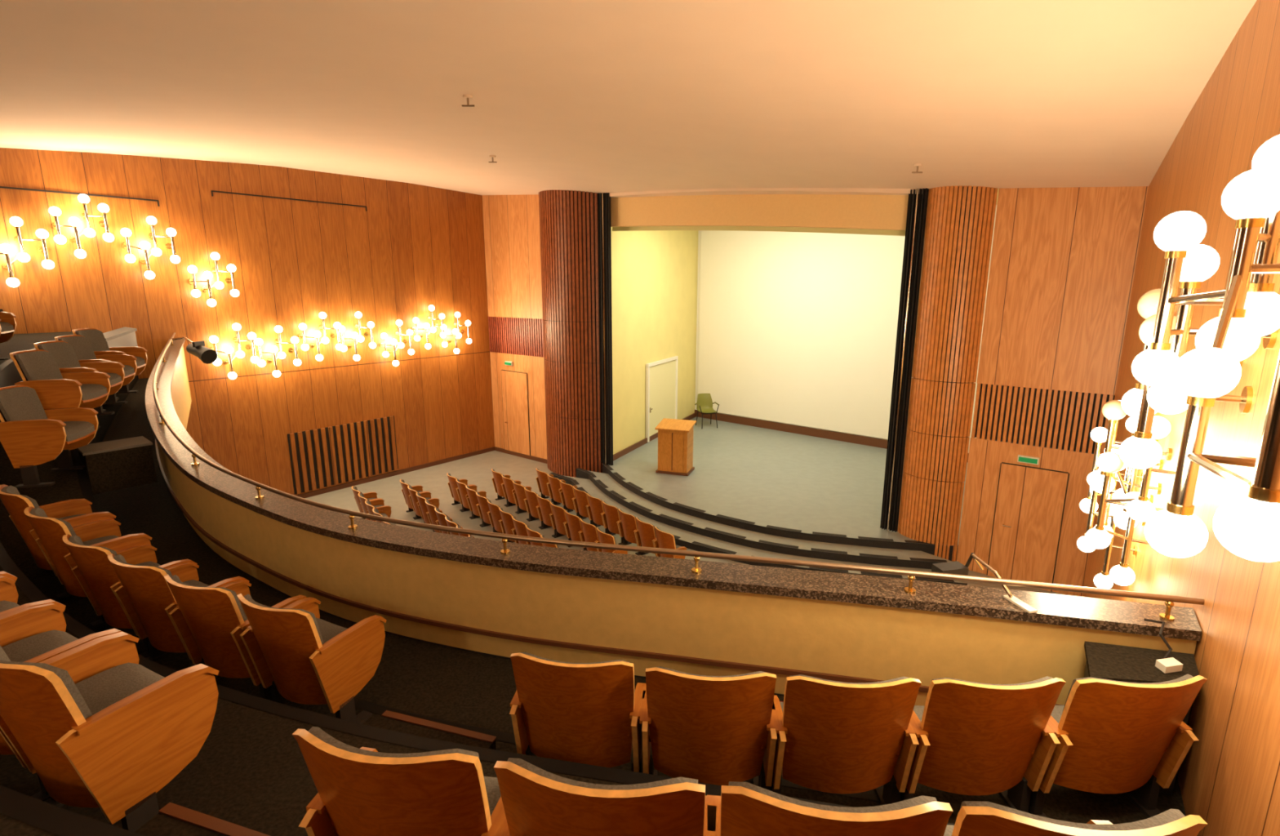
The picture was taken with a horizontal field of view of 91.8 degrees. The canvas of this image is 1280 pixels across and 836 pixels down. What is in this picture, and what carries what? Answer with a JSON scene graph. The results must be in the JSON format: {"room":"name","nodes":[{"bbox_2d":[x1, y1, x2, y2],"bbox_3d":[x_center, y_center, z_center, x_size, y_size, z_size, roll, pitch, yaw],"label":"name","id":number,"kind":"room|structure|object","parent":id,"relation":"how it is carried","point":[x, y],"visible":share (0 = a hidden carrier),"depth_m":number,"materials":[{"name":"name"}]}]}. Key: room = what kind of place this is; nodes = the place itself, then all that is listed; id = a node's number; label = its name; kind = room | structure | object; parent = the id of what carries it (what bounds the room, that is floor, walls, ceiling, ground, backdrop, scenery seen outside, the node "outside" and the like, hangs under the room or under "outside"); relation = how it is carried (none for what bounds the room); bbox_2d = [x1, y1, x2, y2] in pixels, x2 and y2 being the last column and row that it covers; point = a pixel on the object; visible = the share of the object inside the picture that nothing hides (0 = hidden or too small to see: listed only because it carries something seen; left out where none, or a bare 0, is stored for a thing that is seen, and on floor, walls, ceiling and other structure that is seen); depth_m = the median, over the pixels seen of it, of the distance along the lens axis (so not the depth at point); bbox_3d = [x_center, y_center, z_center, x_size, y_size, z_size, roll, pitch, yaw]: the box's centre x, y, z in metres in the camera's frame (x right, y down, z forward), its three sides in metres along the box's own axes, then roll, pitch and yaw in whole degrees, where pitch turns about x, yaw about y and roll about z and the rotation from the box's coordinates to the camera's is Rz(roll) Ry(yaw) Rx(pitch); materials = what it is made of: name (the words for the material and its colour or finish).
{"room":"theater balcony","nodes":[
{"label":"theater balcony","id":0,"kind":"room"},
{"bbox_2d":[0,147,494,495],"bbox_3d":[-11.050,-1.275,12.038,0.001,8.089,19.990,9,15,38],"label":"wall","id":1,"kind":"structure","parent":0,"point":[415,247],"depth_m":14.74,"materials":[{"name":"brown wood"}]},
{"bbox_2d":[0,216,54,287],"bbox_3d":[-11.211,-2.979,11.139,0.404,1.241,0.934,9,15,38],"label":"cluster","id":2,"kind":"object","parent":1,"relation":"attached to","point":[6,249],"visible":1,"depth_m":11.16,"materials":[{"name":"glass"}]},
{"bbox_2d":[48,194,114,258],"bbox_3d":[-10.599,-3.638,11.780,0.404,1.199,0.860,9,15,38],"label":"cluster","id":3,"kind":"object","parent":1,"relation":"attached to","point":[84,199],"visible":1,"depth_m":11.71,"materials":[{"name":"glass"}]},
{"bbox_2d":[120,216,180,279],"bbox_3d":[-9.963,-3.462,12.629,0.404,1.259,0.888,9,15,38],"label":"cluster","id":4,"kind":"object","parent":1,"relation":"attached to","point":[126,233],"visible":1,"depth_m":12.56,"materials":[{"name":"glass"}]},
{"bbox_2d":[187,252,239,306],"bbox_3d":[-9.323,-3.023,13.539,0.404,1.167,0.869,9,15,38],"label":"cluster","id":5,"kind":"object","parent":1,"relation":"attached to","point":[193,269],"visible":1,"depth_m":13.47,"materials":[{"name":"glass"}]},
{"bbox_2d":[208,323,259,379],"bbox_3d":[-9.184,-1.515,14.037,0.404,1.243,0.890,9,15,38],"label":"cluster","id":6,"kind":"object","parent":1,"relation":"attached to","point":[228,350],"visible":0.95,"depth_m":14.00,"materials":[{"name":"glass"}]},
{"bbox_2d":[254,325,301,377],"bbox_3d":[-8.618,-1.587,14.743,0.404,1.203,0.912,9,15,38],"label":"cluster","id":7,"kind":"object","parent":1,"relation":"attached to","point":[278,329],"visible":0.99,"depth_m":14.66,"materials":[{"name":"glass"}]},
{"bbox_2d":[297,311,343,360],"bbox_3d":[-7.971,-2.035,15.474,0.404,1.197,0.950,9,15,38],"label":"cluster","id":8,"kind":"object","parent":1,"relation":"attached to","point":[322,315],"visible":1,"depth_m":15.40,"materials":[{"name":"glass"}]},
{"bbox_2d":[287,415,398,493],"bbox_3d":[-7.823,0.934,16.575,0.058,1.560,2.842,9,15,38],"label":"air vent","id":9,"kind":"object","parent":1,"relation":"in","point":[327,456],"visible":1,"depth_m":16.45,"materials":[{"name":"brown wood"}]},
{"bbox_2d":[337,311,376,360],"bbox_3d":[-7.401,-2.132,16.181,0.404,1.263,0.888,9,15,38],"label":"cluster","id":10,"kind":"object","parent":1,"relation":"attached to","point":[354,335],"visible":0.94,"depth_m":16.14,"materials":[{"name":"glass"}]},
{"bbox_2d":[379,320,414,366],"bbox_3d":[-6.700,-2.070,17.088,0.404,1.255,0.853,9,15,38],"label":"cluster","id":11,"kind":"object","parent":1,"relation":"attached to","point":[399,322],"visible":1,"depth_m":17.02,"materials":[{"name":"glass"}]},
{"bbox_2d":[296,446,546,497],"bbox_3d":[-7.552,2.140,15.133,2.561,0.120,12.002,9,15,38],"label":"baseboard","id":12,"kind":"structure","parent":1,"relation":"attached to","point":[306,495],"depth_m":18.19,"materials":[{"name":"brown wood"}]},
{"bbox_2d":[411,305,446,349],"bbox_3d":[-6.060,-2.608,17.791,0.404,1.242,0.927,9,15,38],"label":"cluster","id":13,"kind":"object","parent":1,"relation":"attached to","point":[442,316],"visible":1,"depth_m":17.74,"materials":[{"name":"glass"}]},
{"bbox_2d":[439,311,471,354],"bbox_3d":[-5.508,-2.540,18.509,0.404,1.233,0.930,9,15,38],"label":"cluster","id":14,"kind":"object","parent":1,"relation":"attached to","point":[456,331],"visible":0.97,"depth_m":18.49,"materials":[{"name":"glass"}]},
{"bbox_2d":[482,194,546,459],"bbox_3d":[-3.788,-2.705,18.906,2.561,8.030,0.080,9,15,38],"label":"wall","id":15,"kind":"structure","parent":0,"point":[511,223],"depth_m":18.71,"materials":[{"name":"brown wood"}]},
{"bbox_2d":[501,369,530,455],"bbox_3d":[-3.931,-0.112,19.487,1.232,2.716,0.090,9,15,38],"label":"door","id":16,"kind":"structure","parent":15,"relation":"in","point":[514,384],"depth_m":19.47,"materials":[{"name":"brown wood"}]},
{"bbox_2d":[0,309,1186,835],"bbox_3d":[-6.604,0.723,4.171,17.071,3.097,10.727,9,15,38],"label":"floor","id":17,"kind":"structure","parent":0,"point":[251,771],"depth_m":3.23,"materials":[{"name":"carpet"}]},
{"bbox_2d":[0,311,16,359],"bbox_3d":[-7.997,-1.085,7.435,0.583,0.850,0.610,-5,13,-21],"label":"seat","id":18,"kind":"object","parent":17,"relation":"on","point":[8,323],"visible":0.95,"depth_m":7.74,"materials":[{"name":"brown wood"}]},
{"bbox_2d":[0,574,66,629],"bbox_3d":[-3.175,1.044,2.902,0.610,0.850,0.583,6,13,27],"label":"seat","id":19,"kind":"object","parent":17,"relation":"on","point":[8,604],"visible":0.2,"depth_m":3.18,"materials":[{"name":"brown wood"}]},
{"bbox_2d":[0,385,98,488],"bbox_3d":[-5.461,0.137,5.695,0.583,0.850,0.610,-4,13,-17],"label":"seat","id":20,"kind":"object","parent":17,"relation":"on","point":[31,435],"visible":1,"depth_m":5.51,"materials":[{"name":"brown wood"}]},
{"bbox_2d":[0,484,115,599],"bbox_3d":[-4.628,0.917,4.944,0.610,0.850,0.583,8,14,33],"label":"seat","id":21,"kind":"object","parent":17,"relation":"on","point":[76,512],"visible":0.48,"depth_m":4.79,"materials":[{"name":"brown wood"}]},
{"bbox_2d":[9,349,111,428],"bbox_3d":[-5.761,-0.246,6.186,0.583,0.850,0.610,-4,13,-17],"label":"seat","id":22,"kind":"object","parent":17,"relation":"on","point":[38,370],"visible":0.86,"depth_m":6.08,"materials":[{"name":"brown wood"}]},
{"bbox_2d":[0,602,128,800],"bbox_3d":[-2.646,1.102,2.633,0.610,0.850,0.583,5,13,24],"label":"seat","id":23,"kind":"object","parent":17,"relation":"on","point":[37,633],"visible":0.27,"depth_m":2.80,"materials":[{"name":"brown wood"}]},
{"bbox_2d":[33,340,124,415],"bbox_3d":[-6.061,-0.402,6.725,0.583,0.850,0.610,-4,13,-17],"label":"seat","id":24,"kind":"object","parent":17,"relation":"on","point":[64,353],"visible":0.27,"depth_m":6.83,"materials":[{"name":"brown wood"}]},
{"bbox_2d":[23,506,151,628],"bbox_3d":[-4.118,1.041,4.650,0.610,0.850,0.583,7,14,31],"label":"seat","id":25,"kind":"object","parent":17,"relation":"on","point":[50,531],"visible":0.6,"depth_m":4.50,"materials":[{"name":"brown wood"}]},
{"bbox_2d":[54,334,137,411],"bbox_3d":[-6.361,-0.538,7.269,0.583,0.850,0.610,-4,13,-17],"label":"seat","id":26,"kind":"object","parent":17,"relation":"on","point":[84,352],"visible":0.23,"depth_m":7.41,"materials":[{"name":"brown wood"}]},
{"bbox_2d":[71,328,147,399],"bbox_3d":[-6.661,-0.694,7.808,0.583,0.850,0.610,-4,13,-17],"label":"seat","id":27,"kind":"object","parent":17,"relation":"on","point":[97,340],"visible":0.26,"depth_m":7.93,"materials":[{"name":"brown wood"}]},
{"bbox_2d":[0,631,219,831],"bbox_3d":[-2.086,1.156,2.379,0.610,0.850,0.583,5,13,24],"label":"seat","id":28,"kind":"object","parent":17,"relation":"on","point":[98,727],"visible":0.99,"depth_m":2.25,"materials":[{"name":"brown wood"}]},
{"bbox_2d":[75,435,156,494],"bbox_3d":[-5.300,0.470,6.295,0.425,0.422,0.557,10,15,38],"label":"step block","id":29,"kind":"object","parent":17,"relation":"on","point":[125,463],"visible":0.82,"depth_m":6.17,"materials":[{"name":"carpet"}]},
{"bbox_2d":[102,326,137,376],"bbox_3d":[-8.300,-1.002,9.908,0.258,0.740,3.102,-7,14,-30],"label":"box","id":30,"kind":"object","parent":17,"relation":"attached to","point":[124,336],"visible":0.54,"depth_m":9.74,"materials":[{"name":"beige paint"}]},
{"bbox_2d":[62,533,197,657],"bbox_3d":[-3.602,1.188,4.392,0.610,0.850,0.583,6,14,27],"label":"seat","id":31,"kind":"object","parent":17,"relation":"on","point":[93,571],"visible":0.51,"depth_m":4.19,"materials":[{"name":"brown wood"}]},
{"bbox_2d":[107,553,249,664],"bbox_3d":[-3.066,1.254,4.128,0.610,0.850,0.583,5,13,24],"label":"seat","id":32,"kind":"object","parent":17,"relation":"on","point":[144,593],"visible":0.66,"depth_m":3.92,"materials":[{"name":"brown wood"}]},
{"bbox_2d":[134,802,270,835],"bbox_3d":[-1.419,1.551,1.991,0.680,0.234,0.350,4,13,17],"label":"step","id":33,"kind":"structure","parent":17,"relation":"on","point":[172,820],"depth_m":2.14,"materials":[{"name":"wood"}]},
{"bbox_2d":[164,573,306,700],"bbox_3d":[-2.516,1.317,3.880,0.610,0.850,0.583,5,13,22],"label":"seat","id":34,"kind":"object","parent":17,"relation":"on","point":[210,622],"visible":0.7,"depth_m":3.65,"materials":[{"name":"brown wood"}]},
{"bbox_2d":[236,593,386,724],"bbox_3d":[-1.932,1.367,3.643,0.610,0.850,0.583,5,13,23],"label":"seat","id":35,"kind":"object","parent":17,"relation":"on","point":[304,657],"visible":0.99,"depth_m":3.48,"materials":[{"name":"brown wood"}]},
{"bbox_2d":[292,726,506,835],"bbox_3d":[-0.680,1.257,1.904,0.610,0.850,0.450,2,12,11],"label":"seat","id":36,"kind":"object","parent":17,"relation":"on","point":[363,791],"visible":0.94,"depth_m":1.68,"materials":[{"name":"brown wood"}]},
{"bbox_2d":[371,710,496,749],"bbox_3d":[-1.119,1.777,3.163,0.680,0.244,0.350,4,13,17],"label":"step","id":37,"kind":"structure","parent":17,"relation":"on","point":[389,720],"depth_m":3.25,"materials":[{"name":"wood"}]},
{"bbox_2d":[509,652,646,773],"bbox_3d":[-0.302,1.485,3.089,0.647,0.850,0.450,2,12,8],"label":"seat","id":38,"kind":"object","parent":17,"relation":"on","point":[581,713],"visible":0.96,"depth_m":2.94,"materials":[{"name":"brown wood"}]},
{"bbox_2d":[493,757,715,835],"bbox_3d":[-0.090,1.279,1.798,0.610,0.850,0.450,2,12,8],"label":"seat","id":39,"kind":"object","parent":17,"relation":"on","point":[536,801],"visible":0.98,"depth_m":1.54,"materials":[{"name":"brown wood"}]},
{"bbox_2d":[156,346,1196,705],"bbox_3d":[-4.253,0.584,7.536,16.589,1.970,2.632,9,15,38],"label":"balcony parapet","id":40,"kind":"object","parent":17,"relation":"on","point":[873,642],"depth_m":3.96,"materials":[{"name":"beige paint"}]},
{"bbox_2d":[182,511,784,695],"bbox_3d":[-4.266,0.560,7.518,16.586,0.864,2.518,9,15,38],"label":"baseboard","id":41,"kind":"structure","parent":40,"relation":"attached to","point":[778,694],"depth_m":4.56,"materials":[{"name":"brown wood"}]},
{"bbox_2d":[155,438,1064,705],"bbox_3d":[-4.312,0.461,7.434,16.590,0.673,2.482,9,15,38],"label":"molding","id":42,"kind":"structure","parent":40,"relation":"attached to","point":[452,626],"depth_m":4.14,"materials":[{"name":"brown wood"}]},
{"bbox_2d":[145,338,1201,640],"bbox_3d":[-3.492,-0.290,8.325,13.100,0.701,10.612,0,12,0],"label":"coping","id":43,"kind":"object","parent":40,"relation":"on","point":[1109,615],"depth_m":3.89},
{"bbox_2d":[152,332,1204,621],"bbox_3d":[-4.218,-0.170,7.313,16.683,0.771,2.524,9,15,38],"label":"handrail","id":44,"kind":"object","parent":40,"relation":"on","point":[1169,599],"visible":1,"depth_m":3.84,"materials":[{"name":"brown metal"}]},
{"bbox_2d":[171,336,217,364],"bbox_3d":[-8.748,-1.320,12.022,1.292,0.490,0.300,5,13,23],"label":"spotlight","id":45,"kind":"object","parent":44,"relation":"on","point":[197,348],"visible":0.99,"depth_m":11.82,"materials":[{"name":"metal"}]},
{"bbox_2d":[640,666,777,790],"bbox_3d":[0.326,1.506,2.993,0.647,0.850,0.450,1,12,4],"label":"seat","id":46,"kind":"object","parent":17,"relation":"on","point":[713,730],"visible":0.98,"depth_m":2.84,"materials":[{"name":"brown wood"}]},
{"bbox_2d":[706,781,953,835],"bbox_3d":[0.490,1.293,1.731,0.610,0.850,0.450,1,12,6],"label":"seat","id":47,"kind":"object","parent":17,"relation":"on","point":[742,808],"visible":0.99,"depth_m":1.48,"materials":[{"name":"brown wood"}]},
{"bbox_2d":[769,674,921,804],"bbox_3d":[0.946,1.516,2.944,0.647,0.850,0.450,0,12,2],"label":"seat","id":48,"kind":"object","parent":17,"relation":"on","point":[833,736],"visible":0.98,"depth_m":2.80,"materials":[{"name":"brown wood"}]},
{"bbox_2d":[899,675,1066,813],"bbox_3d":[1.576,1.518,2.935,0.647,0.850,0.450,0,12,-1],"label":"seat","id":49,"kind":"object","parent":17,"relation":"on","point":[974,738],"visible":0.91,"depth_m":2.80,"materials":[{"name":"brown wood"}]},
{"bbox_2d":[943,800,1207,835],"bbox_3d":[1.060,1.304,1.683,0.610,0.850,0.450,1,12,3],"label":"seat","id":50,"kind":"object","parent":17,"relation":"on","point":[974,818],"visible":0.91,"depth_m":1.44,"materials":[{"name":"brown wood"}]},
{"bbox_2d":[1027,674,1207,817],"bbox_3d":[2.210,1.516,2.944,0.647,0.850,0.450,-1,12,-3],"label":"seat","id":51,"kind":"object","parent":17,"relation":"on","point":[1132,740],"visible":0.91,"depth_m":2.81,"materials":[{"name":"brown wood"}]},
{"bbox_2d":[1083,640,1199,795],"bbox_3d":[2.535,1.559,3.189,0.604,0.645,0.347,3,12,14],"label":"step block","id":52,"kind":"object","parent":17,"relation":"on","point":[1104,660],"visible":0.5,"depth_m":3.13,"materials":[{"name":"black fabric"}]},
{"bbox_2d":[1143,617,1182,673],"bbox_3d":[2.651,1.151,3.154,0.107,0.158,0.278,3,12,14],"label":"junction box","id":53,"kind":"object","parent":52,"relation":"on","point":[1166,664],"visible":1,"depth_m":3.08,"materials":[{"name":"white plastic"}]},
{"bbox_2d":[0,0,1257,195],"bbox_3d":[-4.385,-3.462,6.115,17.084,1.289,19.990,9,15,38],"label":"ceiling","id":54,"kind":"structure","parent":0,"point":[597,96],"depth_m":6.79,"materials":[{"name":"paint"}]},
{"bbox_2d":[597,192,613,465],"bbox_3d":[-0.930,-2.239,16.520,0.440,7.210,0.106,9,15,38],"label":"stage curtain","id":55,"kind":"object","parent":54,"relation":"hanging from","point":[604,221],"visible":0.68,"depth_m":16.46,"materials":[{"name":"black fabric"}]},
{"bbox_2d":[880,188,928,532],"bbox_3d":[5.045,-0.931,11.908,0.340,6.570,0.106,9,15,38],"label":"stage curtain","id":56,"kind":"object","parent":54,"relation":"hanging from","point":[917,203],"visible":1,"depth_m":11.86,"materials":[{"name":"black fabric"}]},
{"bbox_2d":[611,226,698,454],"bbox_3d":[0.605,-2.600,19.928,0.001,7.400,7.004,6,13,25],"label":"wall","id":57,"kind":"structure","parent":0,"point":[655,273],"depth_m":19.08,"materials":[{"name":"beige paint"}]},
{"bbox_2d":[645,355,678,442],"bbox_3d":[0.754,-0.677,20.500,0.095,2.500,2.480,6,13,25],"label":"door","id":58,"kind":"structure","parent":57,"relation":"in","point":[661,375],"depth_m":20.30,"materials":[{"name":"paint"}]},
{"bbox_2d":[610,194,908,235],"bbox_3d":[2.276,-4.626,13.805,7.904,1.510,0.250,9,15,38],"label":"header","id":59,"kind":"object","parent":57,"relation":"attached to","point":[872,215],"visible":0.69,"depth_m":13.35,"materials":[{"name":"paint"}]},
{"bbox_2d":[609,187,922,197],"bbox_3d":[2.066,-4.878,13.485,7.904,0.709,0.460,9,15,38],"label":"trim","id":60,"kind":"structure","parent":57,"relation":"attached to","point":[762,190],"depth_m":12.86,"materials":[{"name":"paint"}]},
{"bbox_2d":[304,450,1066,595],"bbox_3d":[-4.250,3.407,9.465,27.500,0.001,24.100,0,12,0],"label":"floor","id":61,"kind":"structure","parent":0,"point":[477,469],"depth_m":16.34,"materials":[{"name":"grey carpet"}]},
{"bbox_2d":[358,492,391,519],"bbox_3d":[-5.873,2.069,13.713,0.583,0.850,0.610,-9,15,-36],"label":"seat","id":62,"kind":"object","parent":61,"relation":"on","point":[379,504],"visible":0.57,"depth_m":13.60,"materials":[{"name":"brown wood"}]},
{"bbox_2d":[407,485,439,523],"bbox_3d":[-4.973,1.965,14.202,0.583,0.850,0.610,-9,15,-36],"label":"seat","id":63,"kind":"object","parent":61,"relation":"on","point":[435,501],"visible":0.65,"depth_m":14.06,"materials":[{"name":"brown wood"}]},
{"bbox_2d":[455,479,486,518],"bbox_3d":[-4.023,1.861,14.691,0.583,0.850,0.610,-9,15,-36],"label":"seat","id":64,"kind":"object","parent":61,"relation":"on","point":[462,491],"visible":0.58,"depth_m":14.53,"materials":[{"name":"brown wood"}]},
{"bbox_2d":[465,484,483,525],"bbox_3d":[-3.716,1.969,14.182,0.450,0.850,0.610,-9,15,-36],"label":"seat","id":65,"kind":"object","parent":61,"relation":"on","point":[473,500],"visible":0.66,"depth_m":14.02,"materials":[{"name":"brown wood"}]},
{"bbox_2d":[475,492,493,532],"bbox_3d":[-3.356,2.069,13.713,0.450,0.850,0.610,-9,15,-36],"label":"seat","id":66,"kind":"object","parent":61,"relation":"on","point":[483,508],"visible":0.59,"depth_m":13.55,"materials":[{"name":"brown wood"}]},
{"bbox_2d":[486,499,503,533],"bbox_3d":[-2.996,2.169,13.243,0.450,0.850,0.610,-9,15,-36],"label":"seat","id":67,"kind":"object","parent":61,"relation":"on","point":[495,515],"visible":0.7,"depth_m":13.07,"materials":[{"name":"brown wood"}]},
{"bbox_2d":[491,468,519,506],"bbox_3d":[-3.383,1.689,15.503,0.583,0.850,0.610,-9,15,-36],"label":"seat","id":68,"kind":"object","parent":61,"relation":"on","point":[497,480],"visible":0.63,"depth_m":15.32,"materials":[{"name":"brown wood"}]},
{"bbox_2d":[498,506,515,542],"bbox_3d":[-2.636,2.269,12.774,0.450,0.850,0.610,-9,15,-36],"label":"seat","id":69,"kind":"object","parent":61,"relation":"on","point":[507,523],"visible":0.57,"depth_m":12.57,"materials":[{"name":"brown wood"}]},
{"bbox_2d":[501,474,531,512],"bbox_3d":[-3.023,1.788,15.033,0.583,0.850,0.610,-9,15,-36],"label":"seat","id":70,"kind":"object","parent":61,"relation":"on","point":[508,485],"visible":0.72,"depth_m":14.86,"materials":[{"name":"brown wood"}]},
{"bbox_2d":[512,480,535,520],"bbox_3d":[-2.716,1.897,14.525,0.450,0.850,0.610,-9,15,-36],"label":"seat","id":71,"kind":"object","parent":61,"relation":"on","point":[520,495],"visible":0.68,"depth_m":14.37,"materials":[{"name":"brown wood"}]},
{"bbox_2d":[524,487,542,528],"bbox_3d":[-2.356,1.996,14.055,0.450,0.850,0.610,-9,15,-36],"label":"seat","id":72,"kind":"object","parent":61,"relation":"on","point":[531,502],"visible":0.75,"depth_m":13.90,"materials":[{"name":"brown wood"}]},
{"bbox_2d":[536,493,555,537],"bbox_3d":[-1.996,2.096,13.586,0.450,0.850,0.610,-9,15,-36],"label":"seat","id":73,"kind":"object","parent":61,"relation":"on","point":[544,509],"visible":0.7,"depth_m":13.43,"materials":[{"name":"brown wood"}]},
{"bbox_2d":[535,468,563,502],"bbox_3d":[-2.283,1.678,15.552,0.583,0.850,0.610,-9,15,-36],"label":"seat","id":74,"kind":"object","parent":61,"relation":"on","point":[542,479],"visible":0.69,"depth_m":15.37,"materials":[{"name":"brown wood"}]},
{"bbox_2d":[550,501,569,546],"bbox_3d":[-1.636,2.196,13.116,0.450,0.850,0.610,-9,15,-36],"label":"seat","id":75,"kind":"object","parent":61,"relation":"on","point":[558,517],"visible":0.7,"depth_m":12.96,"materials":[{"name":"brown wood"}]},
{"bbox_2d":[547,473,577,510],"bbox_3d":[-1.923,1.778,15.082,0.583,0.850,0.610,-9,15,-36],"label":"seat","id":76,"kind":"object","parent":61,"relation":"on","point":[554,486],"visible":0.67,"depth_m":14.89,"materials":[{"name":"brown wood"}]},
{"bbox_2d":[560,480,577,515],"bbox_3d":[-1.616,1.886,14.574,0.450,0.850,0.610,-9,15,-36],"label":"seat","id":77,"kind":"object","parent":61,"relation":"on","point":[567,495],"visible":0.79,"depth_m":14.41,"materials":[{"name":"brown wood"}]},
{"bbox_2d":[538,190,603,477],"bbox_3d":[-2.069,-2.240,17.201,2.294,7.830,0.651,9,15,38],"label":"fluted column","id":78,"kind":"structure","parent":61,"relation":"on","point":[568,219],"depth_m":16.80,"materials":[{"name":"brown wood"}]},
{"bbox_2d":[564,509,585,550],"bbox_3d":[-1.276,2.296,12.647,0.450,0.850,0.610,-9,15,-36],"label":"seat","id":79,"kind":"object","parent":61,"relation":"on","point":[573,525],"visible":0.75,"depth_m":12.47,"materials":[{"name":"brown wood"}]},
{"bbox_2d":[573,486,597,524],"bbox_3d":[-1.256,1.986,14.104,0.450,0.850,0.610,-9,15,-36],"label":"seat","id":80,"kind":"object","parent":61,"relation":"on","point":[581,502],"visible":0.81,"depth_m":13.94,"materials":[{"name":"brown wood"}]},
{"bbox_2d":[579,518,599,551],"bbox_3d":[-0.916,2.396,12.177,0.450,0.850,0.610,-9,15,-36],"label":"seat","id":81,"kind":"object","parent":61,"relation":"on","point":[589,533],"visible":0.61,"depth_m":11.97,"materials":[{"name":"brown wood"}]},
{"bbox_2d":[586,493,613,533],"bbox_3d":[-0.896,2.086,13.635,0.450,0.850,0.610,-9,15,-36],"label":"seat","id":82,"kind":"object","parent":61,"relation":"on","point":[595,508],"visible":0.78,"depth_m":13.47,"materials":[{"name":"brown wood"}]},
{"bbox_2d":[595,527,627,554],"bbox_3d":[-0.556,2.495,11.708,0.450,0.850,0.610,-9,15,-36],"label":"seat","id":83,"kind":"object","parent":61,"relation":"on","point":[604,538],"visible":0.44,"depth_m":11.48,"materials":[{"name":"brown wood"}]},
{"bbox_2d":[601,500,629,544],"bbox_3d":[-0.536,2.186,13.165,0.450,0.850,0.610,-9,15,-36],"label":"seat","id":84,"kind":"object","parent":61,"relation":"on","point":[611,517],"visible":0.76,"depth_m":13.01,"materials":[{"name":"brown wood"}]},
{"bbox_2d":[617,508,639,555],"bbox_3d":[-0.176,2.285,12.696,0.450,0.850,0.610,-9,15,-36],"label":"seat","id":85,"kind":"object","parent":61,"relation":"on","point":[628,526],"visible":0.79,"depth_m":12.54,"materials":[{"name":"brown wood"}]},
{"bbox_2d":[635,516,657,556],"bbox_3d":[0.184,2.385,12.226,0.450,0.850,0.610,-9,15,-36],"label":"seat","id":86,"kind":"object","parent":61,"relation":"on","point":[646,535],"visible":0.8,"depth_m":12.05,"materials":[{"name":"brown wood"}]},
{"bbox_2d":[653,526,686,559],"bbox_3d":[0.544,2.485,11.757,0.450,0.850,0.610,-9,15,-36],"label":"seat","id":87,"kind":"object","parent":61,"relation":"on","point":[664,540],"visible":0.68,"depth_m":11.56,"materials":[{"name":"brown wood"}]},
{"bbox_2d":[549,417,967,585],"bbox_3d":[3.564,1.612,16.836,10.630,0.446,9.764,9,15,35],"label":"stage platform","id":88,"kind":"object","parent":61,"relation":"on","point":[750,491],"visible":0.73,"depth_m":14.69,"materials":[{"name":"grey"}]},
{"bbox_2d":[654,417,696,475],"bbox_3d":[0.950,0.765,16.520,0.920,1.340,0.720,4,13,20],"label":"lectern","id":89,"kind":"object","parent":88,"relation":"on","point":[675,437],"visible":1,"depth_m":16.27,"materials":[{"name":"brown wood"}]},
{"bbox_2d":[694,393,719,428],"bbox_3d":[2.337,-0.253,21.773,0.749,1.128,0.708,-3,12,-15],"label":"chair","id":90,"kind":"object","parent":88,"relation":"on","point":[704,403],"visible":1,"depth_m":21.93,"materials":[{"name":"green plastic"}]},
{"bbox_2d":[897,186,998,561],"bbox_3d":[5.582,-0.628,11.516,1.128,7.040,0.307,9,15,38],"label":"fluted column","id":91,"kind":"structure","parent":61,"relation":"on","point":[960,220],"depth_m":11.33,"materials":[{"name":"brown wood"}]},
{"bbox_2d":[694,204,996,453],"bbox_3d":[5.850,-2.572,19.798,9.990,7.400,0.001,10,16,40],"label":"wall","id":92,"kind":"structure","parent":0,"point":[699,233],"depth_m":22.70,"materials":[{"name":"beige paint"}]},
{"bbox_2d":[613,409,968,461],"bbox_3d":[4.366,0.494,20.427,10.461,0.260,6.638,0,12,0],"label":"baseboard","id":93,"kind":"structure","parent":92,"relation":"attached to","point":[852,438],"depth_m":20.50,"materials":[{"name":"brown wood"}]},
{"bbox_2d":[697,205,996,452],"bbox_3d":[5.817,-2.897,19.690,9.691,6.600,0.024,10,16,40],"label":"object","id":94,"kind":"object","parent":92,"relation":"attached to","point":[798,328],"visible":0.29,"depth_m":20.17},
{"bbox_2d":[956,186,1148,596],"bbox_3d":[6.893,-0.401,10.655,2.005,6.954,0.080,10,15,38],"label":"wall","id":95,"kind":"structure","parent":0,"point":[1063,263],"depth_m":10.46,"materials":[{"name":"brown wood"}]},
{"bbox_2d":[986,462,1069,591],"bbox_3d":[6.887,1.943,11.069,1.032,2.196,0.090,10,15,38],"label":"door","id":96,"kind":"structure","parent":95,"relation":"in","point":[1030,501],"depth_m":11.06,"materials":[{"name":"brown wood"}]},
{"bbox_2d":[1082,0,1279,835],"bbox_3d":[3.505,0.887,4.053,0.001,7.180,14.728,8,14,33],"label":"wall","id":97,"kind":"structure","parent":0,"point":[1228,777],"depth_m":3.31,"materials":[{"name":"brown wood"}]},
{"bbox_2d":[1076,426,1107,552],"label":"chandelier","id":98,"kind":"object","parent":97,"relation":"attached to","point":[1089,505],"depth_m":5.91,"materials":[{"name":"glass"}]},
{"bbox_2d":[1093,462,1131,588],"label":"chandelier","id":99,"kind":"object","parent":97,"relation":"attached to","point":[1102,580],"depth_m":5.72,"materials":[{"name":"metal"}]},
{"bbox_2d":[1084,400,1175,586],"bbox_3d":[3.728,0.607,4.743,0.460,1.420,0.960,8,14,33],"label":"chandelier","id":100,"kind":"object","parent":97,"relation":"attached to","point":[1136,506],"visible":0.8,"depth_m":4.70,"materials":[{"name":"glass"}]},
{"bbox_2d":[1119,134,1279,562],"bbox_3d":[2.275,-0.292,2.409,0.494,1.486,2.436,8,14,33],"label":"wall lamp","id":101,"kind":"object","parent":97,"relation":"attached to","point":[1175,380],"visible":1,"depth_m":2.19,"materials":[{"name":"glass"}]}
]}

